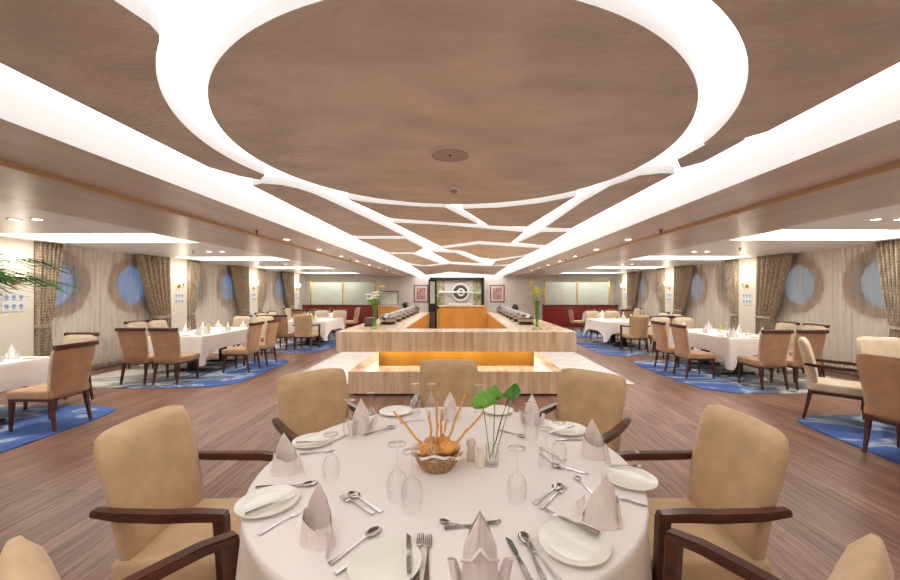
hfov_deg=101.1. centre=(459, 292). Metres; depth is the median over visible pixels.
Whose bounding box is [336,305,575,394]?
buffet counter
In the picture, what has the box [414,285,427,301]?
framed picture
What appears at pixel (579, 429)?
plate
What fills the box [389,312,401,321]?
chafing dish
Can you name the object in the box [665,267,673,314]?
trim
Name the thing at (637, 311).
dining chair
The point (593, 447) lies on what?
folded napkin
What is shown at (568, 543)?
plate
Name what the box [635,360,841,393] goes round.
rug
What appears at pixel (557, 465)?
table knife
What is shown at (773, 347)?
dining chair
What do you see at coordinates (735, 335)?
folded napkin
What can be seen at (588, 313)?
dining chair
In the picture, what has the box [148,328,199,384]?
dining chair
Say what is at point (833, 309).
wall
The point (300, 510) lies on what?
fork
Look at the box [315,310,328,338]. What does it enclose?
dining chair
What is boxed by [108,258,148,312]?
window
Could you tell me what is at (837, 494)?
floor
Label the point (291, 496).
table knife
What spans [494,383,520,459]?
stem
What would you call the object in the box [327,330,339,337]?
rug
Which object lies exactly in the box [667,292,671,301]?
notice
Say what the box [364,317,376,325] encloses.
tray
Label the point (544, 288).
calla lily
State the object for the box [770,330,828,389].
dining chair
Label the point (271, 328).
dining chair
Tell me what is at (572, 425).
fork
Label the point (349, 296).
glass wall
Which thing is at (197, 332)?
folded napkin
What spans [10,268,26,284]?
wall sconce
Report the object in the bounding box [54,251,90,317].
window
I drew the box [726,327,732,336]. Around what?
folded napkin
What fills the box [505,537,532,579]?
table knife
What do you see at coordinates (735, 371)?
dining table
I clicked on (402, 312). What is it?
chafing dish
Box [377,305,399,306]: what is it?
countertop
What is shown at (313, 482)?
tablespoon
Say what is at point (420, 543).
fork
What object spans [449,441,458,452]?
bread roll
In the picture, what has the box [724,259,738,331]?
drape
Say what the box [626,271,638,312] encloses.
drape
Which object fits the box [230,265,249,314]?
drape
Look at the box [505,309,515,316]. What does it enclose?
chafing dish
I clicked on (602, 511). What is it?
folded napkin
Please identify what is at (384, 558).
plate
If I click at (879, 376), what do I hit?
dining chair
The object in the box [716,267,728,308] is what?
window
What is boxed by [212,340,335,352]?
rug
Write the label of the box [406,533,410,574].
table knife
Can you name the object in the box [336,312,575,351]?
island countertop
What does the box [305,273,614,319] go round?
wall
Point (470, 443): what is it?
shaker
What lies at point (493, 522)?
fork
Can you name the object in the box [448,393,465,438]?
breadstick
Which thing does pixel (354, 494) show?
tablespoon
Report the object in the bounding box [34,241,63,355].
drape
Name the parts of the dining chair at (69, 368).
leg, seat, seat rail, leg, backrest, rail, leg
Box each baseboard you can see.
[91,360,121,369]
[823,364,858,376]
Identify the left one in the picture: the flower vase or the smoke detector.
the smoke detector
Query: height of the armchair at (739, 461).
1.003 m
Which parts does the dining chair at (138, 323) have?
rail, backrest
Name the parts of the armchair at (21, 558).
backrest, armrest, leg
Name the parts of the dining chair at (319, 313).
backrest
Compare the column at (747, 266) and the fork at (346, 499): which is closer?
the fork at (346, 499)
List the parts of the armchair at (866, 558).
leg, armrest, backrest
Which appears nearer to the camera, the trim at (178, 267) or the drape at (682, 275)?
the trim at (178, 267)
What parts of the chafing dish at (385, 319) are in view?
lid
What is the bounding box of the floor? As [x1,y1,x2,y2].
[0,326,899,579]
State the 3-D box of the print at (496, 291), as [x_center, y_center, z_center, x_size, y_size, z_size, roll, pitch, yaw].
[1.838,0.034,18.257,0.416,0.572,0.006,0,0,0]
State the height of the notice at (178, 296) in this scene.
0.340 m
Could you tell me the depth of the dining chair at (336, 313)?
13.20 m
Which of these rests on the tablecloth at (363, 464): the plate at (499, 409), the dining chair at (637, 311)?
the plate at (499, 409)
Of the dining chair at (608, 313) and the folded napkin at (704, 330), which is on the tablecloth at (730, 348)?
the folded napkin at (704, 330)
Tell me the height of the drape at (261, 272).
2.489 m
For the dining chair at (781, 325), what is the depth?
7.59 m
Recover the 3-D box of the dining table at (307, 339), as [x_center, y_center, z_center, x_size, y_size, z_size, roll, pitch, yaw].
[-4.625,1.216,11.700,1.342,0.743,1.592,0,0,0]
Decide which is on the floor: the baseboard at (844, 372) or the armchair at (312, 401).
the armchair at (312, 401)
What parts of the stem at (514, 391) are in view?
stem, blade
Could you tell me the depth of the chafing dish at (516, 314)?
8.12 m
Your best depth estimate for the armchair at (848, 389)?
4.60 m
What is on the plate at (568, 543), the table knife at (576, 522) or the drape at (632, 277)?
the table knife at (576, 522)
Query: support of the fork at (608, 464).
on the plate at (628, 477)
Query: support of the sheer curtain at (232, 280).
hanging from the ceiling
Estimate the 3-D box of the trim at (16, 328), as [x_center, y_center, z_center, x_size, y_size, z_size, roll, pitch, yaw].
[-7.520,0.340,6.120,0.260,2.520,0.600,0,0,0]
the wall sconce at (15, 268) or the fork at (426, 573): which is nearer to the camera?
the fork at (426, 573)
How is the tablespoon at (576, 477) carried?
on the tablecloth at (363, 464)
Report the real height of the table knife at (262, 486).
0.006 m
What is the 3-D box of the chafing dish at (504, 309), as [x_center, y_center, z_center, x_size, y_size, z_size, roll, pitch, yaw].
[1.340,0.521,10.373,0.361,0.217,0.376,0,0,0]
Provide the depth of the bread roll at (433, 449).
1.72 m
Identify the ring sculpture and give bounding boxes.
[439,283,481,304]
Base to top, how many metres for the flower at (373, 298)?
0.533 m
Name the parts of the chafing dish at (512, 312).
lid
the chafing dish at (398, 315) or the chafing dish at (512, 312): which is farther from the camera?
the chafing dish at (512, 312)
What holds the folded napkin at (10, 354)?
on the tablecloth at (20, 372)
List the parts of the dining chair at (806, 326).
seat, backrest, rail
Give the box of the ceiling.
[0,0,899,276]
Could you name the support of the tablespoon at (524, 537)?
on the tablecloth at (363, 464)
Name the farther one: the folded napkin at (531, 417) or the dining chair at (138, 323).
the dining chair at (138, 323)
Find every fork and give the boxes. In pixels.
[257,509,302,535]
[300,450,333,454]
[339,495,375,514]
[414,533,423,579]
[424,534,431,579]
[444,519,501,529]
[527,542,561,579]
[539,447,566,460]
[539,485,566,508]
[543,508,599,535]
[548,425,574,432]
[608,464,640,466]
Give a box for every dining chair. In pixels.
[6,340,98,431]
[23,332,99,409]
[115,328,168,384]
[124,320,153,368]
[146,318,167,327]
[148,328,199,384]
[222,321,264,372]
[232,315,252,346]
[243,319,280,365]
[254,312,264,314]
[255,315,274,354]
[266,311,290,341]
[274,315,294,350]
[283,308,291,319]
[292,309,305,314]
[308,309,321,317]
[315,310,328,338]
[329,310,346,337]
[567,308,584,331]
[584,310,602,339]
[604,310,618,338]
[615,309,633,333]
[633,308,641,314]
[644,312,669,343]
[645,315,672,352]
[650,316,670,357]
[651,321,691,370]
[669,323,715,378]
[672,313,683,323]
[673,316,693,349]
[737,330,793,389]
[753,321,799,370]
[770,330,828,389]
[777,323,829,377]
[856,337,899,409]
[856,354,899,452]
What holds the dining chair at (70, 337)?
on the rug at (32, 424)
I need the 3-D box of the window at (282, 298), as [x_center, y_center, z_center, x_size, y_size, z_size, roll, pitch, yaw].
[-7.705,-0.180,15.735,0.210,1.290,1.290,0,0,0]
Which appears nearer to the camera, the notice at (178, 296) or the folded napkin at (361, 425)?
the folded napkin at (361, 425)
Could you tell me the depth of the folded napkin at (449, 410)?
2.47 m
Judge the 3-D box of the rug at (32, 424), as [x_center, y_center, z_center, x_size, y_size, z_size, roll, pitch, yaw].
[-5.891,1.594,3.911,2.618,0.012,2.658,0,0,0]
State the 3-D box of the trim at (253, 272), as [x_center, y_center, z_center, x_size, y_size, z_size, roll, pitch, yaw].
[-7.520,0.340,13.230,0.260,2.520,0.600,0,0,0]
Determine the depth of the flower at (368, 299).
6.55 m
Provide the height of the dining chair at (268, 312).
0.996 m
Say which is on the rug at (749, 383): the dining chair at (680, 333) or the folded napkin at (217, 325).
the dining chair at (680, 333)
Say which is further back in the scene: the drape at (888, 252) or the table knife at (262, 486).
the drape at (888, 252)
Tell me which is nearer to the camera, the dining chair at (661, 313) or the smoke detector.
the smoke detector
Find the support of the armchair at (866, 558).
on the floor
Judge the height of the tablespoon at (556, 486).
0.008 m
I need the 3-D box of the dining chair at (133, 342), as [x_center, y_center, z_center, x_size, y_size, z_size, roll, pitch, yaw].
[-5.660,1.093,6.618,0.497,0.996,0.624,0,0,0]
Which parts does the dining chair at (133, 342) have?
leg, rail, backrest, seat, seat rail, leg, leg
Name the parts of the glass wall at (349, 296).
glass panel, cap rail, panel, post, glass panel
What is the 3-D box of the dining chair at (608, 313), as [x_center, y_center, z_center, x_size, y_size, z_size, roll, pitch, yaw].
[5.300,1.093,12.712,0.497,0.996,0.624,0,0,0]
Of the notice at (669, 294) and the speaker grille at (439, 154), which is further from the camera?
the notice at (669, 294)
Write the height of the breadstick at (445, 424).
0.158 m
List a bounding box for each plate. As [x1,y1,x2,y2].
[22,356,39,358]
[234,485,299,518]
[292,432,333,447]
[347,537,421,579]
[379,405,411,415]
[484,405,513,414]
[538,519,611,566]
[547,421,585,435]
[603,466,657,490]
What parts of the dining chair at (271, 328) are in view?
seat, leg, backrest, rail, leg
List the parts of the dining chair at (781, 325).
backrest, rail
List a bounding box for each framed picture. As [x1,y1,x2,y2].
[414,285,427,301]
[490,285,504,301]
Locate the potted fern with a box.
[400,302,411,307]
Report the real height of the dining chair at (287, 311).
0.996 m
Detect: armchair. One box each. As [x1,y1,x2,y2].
[0,530,239,579]
[89,405,275,579]
[272,368,374,443]
[292,314,320,350]
[346,307,359,328]
[409,359,477,408]
[539,368,630,451]
[616,405,792,579]
[620,315,649,352]
[663,528,893,579]
[797,337,864,419]
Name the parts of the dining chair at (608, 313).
backrest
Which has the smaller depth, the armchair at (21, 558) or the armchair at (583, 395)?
the armchair at (21, 558)
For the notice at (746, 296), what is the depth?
9.51 m
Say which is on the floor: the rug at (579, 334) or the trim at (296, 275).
the rug at (579, 334)
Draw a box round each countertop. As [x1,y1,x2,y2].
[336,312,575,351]
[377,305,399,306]
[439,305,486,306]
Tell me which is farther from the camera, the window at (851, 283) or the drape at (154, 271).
the drape at (154, 271)
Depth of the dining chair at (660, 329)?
7.63 m
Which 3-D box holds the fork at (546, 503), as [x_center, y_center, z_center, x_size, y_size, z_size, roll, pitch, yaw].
[0.388,0.843,1.531,0.024,0.008,0.210,0,0,42]
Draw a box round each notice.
[1,291,24,311]
[174,292,183,304]
[251,292,255,301]
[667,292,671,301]
[742,292,751,304]
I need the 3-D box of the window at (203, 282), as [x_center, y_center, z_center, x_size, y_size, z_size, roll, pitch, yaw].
[-7.705,-0.180,10.560,0.210,1.290,1.290,0,0,0]
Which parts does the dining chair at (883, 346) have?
backrest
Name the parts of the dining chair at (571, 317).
backrest, seat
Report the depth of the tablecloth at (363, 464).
1.52 m
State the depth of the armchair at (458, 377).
3.23 m
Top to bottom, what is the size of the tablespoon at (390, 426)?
0.009 m
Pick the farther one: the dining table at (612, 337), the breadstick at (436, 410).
the dining table at (612, 337)
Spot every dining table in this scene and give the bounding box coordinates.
[180,347,234,369]
[298,335,327,344]
[603,334,634,346]
[691,349,754,373]
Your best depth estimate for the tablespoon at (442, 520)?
1.36 m
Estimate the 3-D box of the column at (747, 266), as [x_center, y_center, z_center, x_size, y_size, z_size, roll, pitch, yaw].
[7.520,0.340,9.520,0.260,2.520,0.600,0,0,0]
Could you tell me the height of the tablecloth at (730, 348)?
0.562 m
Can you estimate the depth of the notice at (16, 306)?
6.11 m
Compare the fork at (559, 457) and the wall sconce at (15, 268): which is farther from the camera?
the wall sconce at (15, 268)
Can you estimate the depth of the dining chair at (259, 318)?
9.91 m
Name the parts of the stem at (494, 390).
stem, blade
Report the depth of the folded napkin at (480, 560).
1.06 m
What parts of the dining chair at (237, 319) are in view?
backrest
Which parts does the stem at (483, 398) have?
blade, stem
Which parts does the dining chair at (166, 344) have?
leg, rail, backrest, seat, seat rail, leg, leg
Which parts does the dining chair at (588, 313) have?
backrest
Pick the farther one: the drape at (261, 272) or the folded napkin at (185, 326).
the drape at (261, 272)
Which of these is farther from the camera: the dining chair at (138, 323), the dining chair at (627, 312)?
the dining chair at (627, 312)
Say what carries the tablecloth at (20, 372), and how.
on the dining table
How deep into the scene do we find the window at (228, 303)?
11.94 m
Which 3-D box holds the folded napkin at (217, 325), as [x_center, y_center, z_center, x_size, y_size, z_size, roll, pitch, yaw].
[-5.850,0.744,8.957,0.165,0.190,0.066,0,0,0]
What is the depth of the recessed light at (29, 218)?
4.50 m
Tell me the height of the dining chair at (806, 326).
0.996 m
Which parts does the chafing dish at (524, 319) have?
lid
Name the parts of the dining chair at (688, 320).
backrest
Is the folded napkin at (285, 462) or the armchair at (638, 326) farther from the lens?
the armchair at (638, 326)
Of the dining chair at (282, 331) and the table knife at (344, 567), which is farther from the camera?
the dining chair at (282, 331)
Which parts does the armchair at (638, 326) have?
leg, seat rail, seat, backrest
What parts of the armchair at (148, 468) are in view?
backrest, armrest, seat, leg, armrest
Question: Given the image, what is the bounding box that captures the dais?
[302,352,634,384]
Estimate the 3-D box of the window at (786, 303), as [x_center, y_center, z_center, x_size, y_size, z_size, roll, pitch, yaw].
[7.705,-0.180,8.420,0.210,1.290,1.290,0,0,0]
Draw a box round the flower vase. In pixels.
[485,453,498,463]
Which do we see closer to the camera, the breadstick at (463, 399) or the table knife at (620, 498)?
the table knife at (620, 498)
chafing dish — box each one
[379,313,396,324]
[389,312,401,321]
[394,310,406,318]
[400,309,410,316]
[404,308,413,315]
[501,308,511,315]
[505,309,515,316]
[508,310,520,318]
[512,312,524,321]
[517,313,534,324]
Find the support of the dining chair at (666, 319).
on the rug at (600, 347)
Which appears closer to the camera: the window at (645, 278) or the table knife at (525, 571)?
the table knife at (525, 571)
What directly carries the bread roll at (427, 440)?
in the bread basket at (435, 464)
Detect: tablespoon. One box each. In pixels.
[293,480,317,486]
[328,526,381,565]
[347,491,382,512]
[363,425,395,434]
[439,518,470,528]
[499,430,525,436]
[518,531,546,579]
[532,483,562,504]
[540,454,561,468]
[574,475,592,493]
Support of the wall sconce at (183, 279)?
attached to the wall at (99, 313)
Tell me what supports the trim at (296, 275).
attached to the wall at (99, 313)
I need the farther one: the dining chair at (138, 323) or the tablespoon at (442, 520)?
the dining chair at (138, 323)
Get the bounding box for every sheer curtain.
[232,280,232,321]
[267,270,267,314]
[637,271,659,314]
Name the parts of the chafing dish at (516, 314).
lid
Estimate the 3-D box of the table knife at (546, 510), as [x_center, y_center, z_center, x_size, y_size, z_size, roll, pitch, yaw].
[0.397,0.824,1.336,0.210,0.008,0.024,0,0,43]
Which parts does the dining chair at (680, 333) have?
leg, rail, backrest, leg, seat, seat rail, leg, leg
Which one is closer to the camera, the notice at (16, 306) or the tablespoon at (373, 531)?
the tablespoon at (373, 531)
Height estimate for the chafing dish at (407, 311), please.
0.217 m
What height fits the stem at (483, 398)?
0.343 m
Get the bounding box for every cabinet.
[377,305,399,318]
[429,280,436,328]
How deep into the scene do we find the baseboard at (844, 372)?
7.30 m
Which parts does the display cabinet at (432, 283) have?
door, glass door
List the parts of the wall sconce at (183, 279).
lamp shade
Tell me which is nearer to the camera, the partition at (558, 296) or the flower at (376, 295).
the flower at (376, 295)
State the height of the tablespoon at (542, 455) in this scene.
0.007 m
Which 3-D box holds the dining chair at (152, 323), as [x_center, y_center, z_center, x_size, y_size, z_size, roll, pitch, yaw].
[-6.712,1.093,8.500,0.624,0.996,0.497,0,0,0]
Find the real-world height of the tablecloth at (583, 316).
0.562 m
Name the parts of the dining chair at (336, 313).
backrest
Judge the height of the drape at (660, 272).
2.489 m
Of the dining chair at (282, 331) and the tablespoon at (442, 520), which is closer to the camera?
the tablespoon at (442, 520)
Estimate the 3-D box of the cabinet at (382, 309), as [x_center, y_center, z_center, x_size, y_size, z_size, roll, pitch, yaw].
[-3.300,1.090,17.200,0.960,1.020,0.560,0,0,0]
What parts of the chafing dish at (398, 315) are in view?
lid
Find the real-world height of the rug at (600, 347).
0.012 m
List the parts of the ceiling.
panel, bead moulding, panel, panel, panel, panel, panel, panel, panel, panel, panel, panel, panel, panel, panel, bead moulding, panel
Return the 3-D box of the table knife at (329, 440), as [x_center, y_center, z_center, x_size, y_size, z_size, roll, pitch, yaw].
[-0.816,0.825,2.054,0.181,0.005,0.016,0,0,-9]
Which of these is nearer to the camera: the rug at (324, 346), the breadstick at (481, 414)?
the breadstick at (481, 414)
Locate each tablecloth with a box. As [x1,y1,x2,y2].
[0,356,49,390]
[139,327,260,365]
[235,407,651,579]
[277,318,344,340]
[582,313,619,325]
[583,318,651,341]
[669,329,791,369]
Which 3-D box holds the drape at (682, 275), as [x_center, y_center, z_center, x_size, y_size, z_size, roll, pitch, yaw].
[7.380,0.344,12.251,0.130,2.489,0.961,0,0,0]
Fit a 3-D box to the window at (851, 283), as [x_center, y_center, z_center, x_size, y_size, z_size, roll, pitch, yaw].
[7.705,-0.180,6.740,0.210,1.290,1.290,0,0,0]
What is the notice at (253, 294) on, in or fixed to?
attached to the wall at (99, 313)
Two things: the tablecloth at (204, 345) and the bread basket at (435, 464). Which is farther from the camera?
the tablecloth at (204, 345)
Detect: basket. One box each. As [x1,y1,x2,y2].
[410,440,464,473]
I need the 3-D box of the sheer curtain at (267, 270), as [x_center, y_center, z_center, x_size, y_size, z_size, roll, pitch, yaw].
[-7.520,0.340,14.975,0.036,2.460,2.870,0,0,0]
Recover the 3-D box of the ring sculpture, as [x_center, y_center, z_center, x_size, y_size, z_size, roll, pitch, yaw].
[0.070,0.084,18.100,2.200,1.130,0.200,0,0,0]
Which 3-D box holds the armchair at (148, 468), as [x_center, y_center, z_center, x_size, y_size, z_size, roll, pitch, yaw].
[-1.272,1.101,1.798,0.635,1.003,0.624,0,0,-2]
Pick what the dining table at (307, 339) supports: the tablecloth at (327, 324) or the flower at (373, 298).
the tablecloth at (327, 324)
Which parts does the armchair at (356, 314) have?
seat, backrest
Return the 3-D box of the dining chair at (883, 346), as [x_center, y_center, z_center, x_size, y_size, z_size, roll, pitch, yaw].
[5.635,1.094,4.771,0.529,0.992,0.605,0,0,16]
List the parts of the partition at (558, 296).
post, glass panel, post, cap rail, panel, glass panel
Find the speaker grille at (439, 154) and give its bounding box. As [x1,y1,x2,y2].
[432,149,467,160]
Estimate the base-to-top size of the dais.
0.020 m
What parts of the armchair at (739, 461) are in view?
armrest, leg, seat, armrest, backrest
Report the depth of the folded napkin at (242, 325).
8.94 m
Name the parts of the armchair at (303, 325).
backrest, seat, leg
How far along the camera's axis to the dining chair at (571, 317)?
14.81 m
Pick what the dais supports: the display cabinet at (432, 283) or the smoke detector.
the display cabinet at (432, 283)
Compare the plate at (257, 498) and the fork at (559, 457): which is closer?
the plate at (257, 498)
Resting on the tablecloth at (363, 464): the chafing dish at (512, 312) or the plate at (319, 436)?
the plate at (319, 436)
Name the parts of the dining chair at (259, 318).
backrest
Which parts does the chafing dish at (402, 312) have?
lid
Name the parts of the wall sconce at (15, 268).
lamp shade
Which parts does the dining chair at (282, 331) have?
backrest, seat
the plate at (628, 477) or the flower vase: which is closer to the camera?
the plate at (628, 477)
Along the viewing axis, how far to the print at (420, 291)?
18.26 m
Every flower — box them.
[366,298,373,309]
[370,297,376,319]
[373,294,379,325]
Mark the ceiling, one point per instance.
(162, 128)
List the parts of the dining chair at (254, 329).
leg, seat rail, seat, leg, backrest, rail, leg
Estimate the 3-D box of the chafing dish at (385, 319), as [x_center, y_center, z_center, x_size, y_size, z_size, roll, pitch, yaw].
[-1.460,0.521,7.493,0.361,0.217,0.376,0,0,0]
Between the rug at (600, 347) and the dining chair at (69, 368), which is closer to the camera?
the dining chair at (69, 368)
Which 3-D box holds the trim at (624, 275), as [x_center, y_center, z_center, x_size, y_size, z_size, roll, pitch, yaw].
[7.520,0.340,16.600,0.260,2.520,0.600,0,0,0]
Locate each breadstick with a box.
[393,411,421,443]
[428,411,431,439]
[435,402,438,444]
[439,409,442,436]
[440,419,447,442]
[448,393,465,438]
[456,411,483,443]
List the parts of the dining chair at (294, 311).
backrest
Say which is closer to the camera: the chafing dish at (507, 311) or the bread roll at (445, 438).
the bread roll at (445, 438)
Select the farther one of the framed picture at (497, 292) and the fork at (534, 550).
the framed picture at (497, 292)
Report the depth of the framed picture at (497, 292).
18.26 m
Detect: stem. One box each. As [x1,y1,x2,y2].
[471,389,494,458]
[487,384,502,457]
[490,397,509,457]
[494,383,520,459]
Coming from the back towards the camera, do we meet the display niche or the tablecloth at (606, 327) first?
the display niche
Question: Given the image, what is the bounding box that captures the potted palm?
[0,252,88,307]
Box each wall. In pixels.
[51,246,304,364]
[302,281,377,326]
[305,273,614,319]
[615,244,889,368]
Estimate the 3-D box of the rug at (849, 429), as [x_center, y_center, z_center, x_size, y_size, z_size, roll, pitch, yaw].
[5.657,1.594,3.567,3.087,0.012,2.568,0,0,0]
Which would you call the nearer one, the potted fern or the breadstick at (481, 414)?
the breadstick at (481, 414)
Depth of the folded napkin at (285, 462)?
1.76 m
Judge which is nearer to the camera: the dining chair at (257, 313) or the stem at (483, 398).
the stem at (483, 398)
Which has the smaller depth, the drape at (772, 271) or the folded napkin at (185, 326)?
the folded napkin at (185, 326)
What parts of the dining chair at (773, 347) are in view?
leg, seat rail, leg, seat, backrest, rail, leg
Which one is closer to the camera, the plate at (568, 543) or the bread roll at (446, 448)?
the plate at (568, 543)
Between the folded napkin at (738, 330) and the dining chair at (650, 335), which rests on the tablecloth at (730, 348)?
the folded napkin at (738, 330)
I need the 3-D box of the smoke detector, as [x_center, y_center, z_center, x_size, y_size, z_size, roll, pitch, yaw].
[-0.050,-0.830,3.000,0.132,0.040,0.132,0,0,0]
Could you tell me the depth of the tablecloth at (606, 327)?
10.60 m
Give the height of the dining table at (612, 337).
0.743 m
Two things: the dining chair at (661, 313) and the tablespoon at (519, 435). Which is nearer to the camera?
the tablespoon at (519, 435)
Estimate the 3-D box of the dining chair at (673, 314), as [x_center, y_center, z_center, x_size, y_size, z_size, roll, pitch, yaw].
[6.212,1.093,11.000,0.624,0.996,0.497,0,0,0]
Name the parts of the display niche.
green panel, frame, panel, green panel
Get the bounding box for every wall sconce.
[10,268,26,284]
[178,277,186,287]
[739,277,748,287]
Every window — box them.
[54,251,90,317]
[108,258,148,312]
[197,268,207,307]
[216,268,236,306]
[264,277,266,301]
[272,274,285,303]
[636,273,648,303]
[654,276,658,302]
[687,268,707,306]
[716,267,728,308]
[779,257,823,312]
[842,248,886,318]
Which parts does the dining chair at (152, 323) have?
rail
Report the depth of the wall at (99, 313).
8.07 m
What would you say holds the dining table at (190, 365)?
on the rug at (213, 376)
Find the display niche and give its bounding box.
[430,278,483,325]
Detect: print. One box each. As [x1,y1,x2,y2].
[417,288,424,298]
[493,288,500,298]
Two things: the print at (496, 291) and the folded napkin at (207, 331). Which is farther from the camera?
the print at (496, 291)
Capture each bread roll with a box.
[417,443,430,456]
[424,436,435,444]
[427,444,440,455]
[438,435,450,444]
[438,441,453,454]
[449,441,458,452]
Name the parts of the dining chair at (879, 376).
leg, seat, backrest, seat rail, leg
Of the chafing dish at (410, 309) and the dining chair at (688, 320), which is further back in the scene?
the chafing dish at (410, 309)
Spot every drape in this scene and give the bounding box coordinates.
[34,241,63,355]
[135,254,171,327]
[187,260,200,329]
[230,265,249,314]
[258,268,265,311]
[282,271,294,317]
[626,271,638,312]
[657,268,664,311]
[673,265,692,315]
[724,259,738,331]
[755,253,792,355]
[875,239,899,337]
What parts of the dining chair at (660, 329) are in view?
leg, rail, backrest, leg, seat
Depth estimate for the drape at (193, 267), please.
10.14 m
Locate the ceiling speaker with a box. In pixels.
[428,145,472,162]
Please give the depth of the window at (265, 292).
14.50 m
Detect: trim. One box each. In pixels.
[0,237,33,391]
[170,258,186,331]
[249,267,257,322]
[294,273,298,308]
[622,273,626,308]
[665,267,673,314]
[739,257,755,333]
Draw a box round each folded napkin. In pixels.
[5,344,19,358]
[182,323,187,331]
[193,326,201,334]
[204,325,209,333]
[215,320,221,327]
[240,320,246,327]
[271,433,305,476]
[299,483,335,558]
[346,399,375,435]
[438,392,461,420]
[447,511,513,579]
[518,394,544,426]
[575,474,622,530]
[581,419,611,464]
[702,324,707,332]
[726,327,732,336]
[729,328,737,337]
[736,324,742,333]
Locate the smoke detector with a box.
[446,186,461,193]
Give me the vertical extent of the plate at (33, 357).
0.013 m
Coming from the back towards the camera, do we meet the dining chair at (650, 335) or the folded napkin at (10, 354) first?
the dining chair at (650, 335)
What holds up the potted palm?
on the floor
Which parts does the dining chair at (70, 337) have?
leg, backrest, rail, leg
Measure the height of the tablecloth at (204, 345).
0.562 m
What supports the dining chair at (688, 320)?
on the rug at (600, 347)
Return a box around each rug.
[0,405,115,452]
[91,359,288,388]
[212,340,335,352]
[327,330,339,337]
[573,330,619,337]
[576,341,710,355]
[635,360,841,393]
[796,415,899,463]
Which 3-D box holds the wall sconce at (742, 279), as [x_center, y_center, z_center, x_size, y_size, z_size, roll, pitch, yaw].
[7.297,-0.273,9.520,0.186,0.285,0.132,0,0,0]
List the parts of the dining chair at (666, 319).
backrest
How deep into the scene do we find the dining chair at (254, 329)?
7.38 m
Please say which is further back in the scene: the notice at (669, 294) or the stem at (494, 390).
the notice at (669, 294)
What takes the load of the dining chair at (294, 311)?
on the rug at (335, 331)
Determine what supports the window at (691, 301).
in the wall at (833, 309)
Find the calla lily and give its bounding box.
[537,288,544,326]
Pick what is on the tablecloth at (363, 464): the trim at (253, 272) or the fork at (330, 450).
the fork at (330, 450)
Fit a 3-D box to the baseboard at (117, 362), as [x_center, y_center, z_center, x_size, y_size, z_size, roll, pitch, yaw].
[-7.635,1.550,7.850,0.030,0.100,20.900,0,0,0]
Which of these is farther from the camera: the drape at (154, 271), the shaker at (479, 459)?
the drape at (154, 271)
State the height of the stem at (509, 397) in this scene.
0.306 m
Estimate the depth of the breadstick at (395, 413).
1.81 m
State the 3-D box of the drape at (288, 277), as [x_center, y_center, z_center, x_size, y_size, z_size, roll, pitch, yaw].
[-7.380,0.344,15.921,0.130,2.489,0.961,0,0,0]
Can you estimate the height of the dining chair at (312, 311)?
0.996 m
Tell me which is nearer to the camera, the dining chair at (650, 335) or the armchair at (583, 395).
the armchair at (583, 395)
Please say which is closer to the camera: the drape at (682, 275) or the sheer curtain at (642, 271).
the drape at (682, 275)
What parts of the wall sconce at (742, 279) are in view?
lamp shade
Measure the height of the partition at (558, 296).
2.140 m
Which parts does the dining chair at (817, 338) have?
leg, leg, seat, backrest, rail, leg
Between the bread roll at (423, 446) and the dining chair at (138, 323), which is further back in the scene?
the dining chair at (138, 323)
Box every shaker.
[466,438,475,462]
[474,444,485,467]
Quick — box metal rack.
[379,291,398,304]
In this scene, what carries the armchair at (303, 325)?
on the rug at (324, 346)
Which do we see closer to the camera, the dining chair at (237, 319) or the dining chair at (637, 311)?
the dining chair at (237, 319)
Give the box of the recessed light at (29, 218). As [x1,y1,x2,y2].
[29,218,44,220]
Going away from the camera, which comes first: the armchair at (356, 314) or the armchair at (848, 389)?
the armchair at (848, 389)
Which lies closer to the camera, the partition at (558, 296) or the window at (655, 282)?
the window at (655, 282)
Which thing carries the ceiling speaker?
attached to the ceiling
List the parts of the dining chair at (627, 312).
backrest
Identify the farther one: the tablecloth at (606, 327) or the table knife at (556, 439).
the tablecloth at (606, 327)
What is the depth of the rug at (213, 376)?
7.04 m
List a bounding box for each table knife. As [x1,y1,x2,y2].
[244,494,295,515]
[255,484,302,488]
[296,440,329,442]
[334,562,347,575]
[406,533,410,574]
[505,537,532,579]
[556,439,582,440]
[557,465,588,473]
[559,515,600,532]
[618,497,647,506]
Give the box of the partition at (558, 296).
[542,281,617,326]
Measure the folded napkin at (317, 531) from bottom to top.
0.188 m
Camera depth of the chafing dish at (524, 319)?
7.37 m
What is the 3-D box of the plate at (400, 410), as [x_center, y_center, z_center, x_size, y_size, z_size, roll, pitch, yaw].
[-0.453,0.840,2.621,0.231,0.019,0.231,0,0,0]
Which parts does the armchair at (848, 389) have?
leg, backrest, armrest, seat, armrest, seat rail, leg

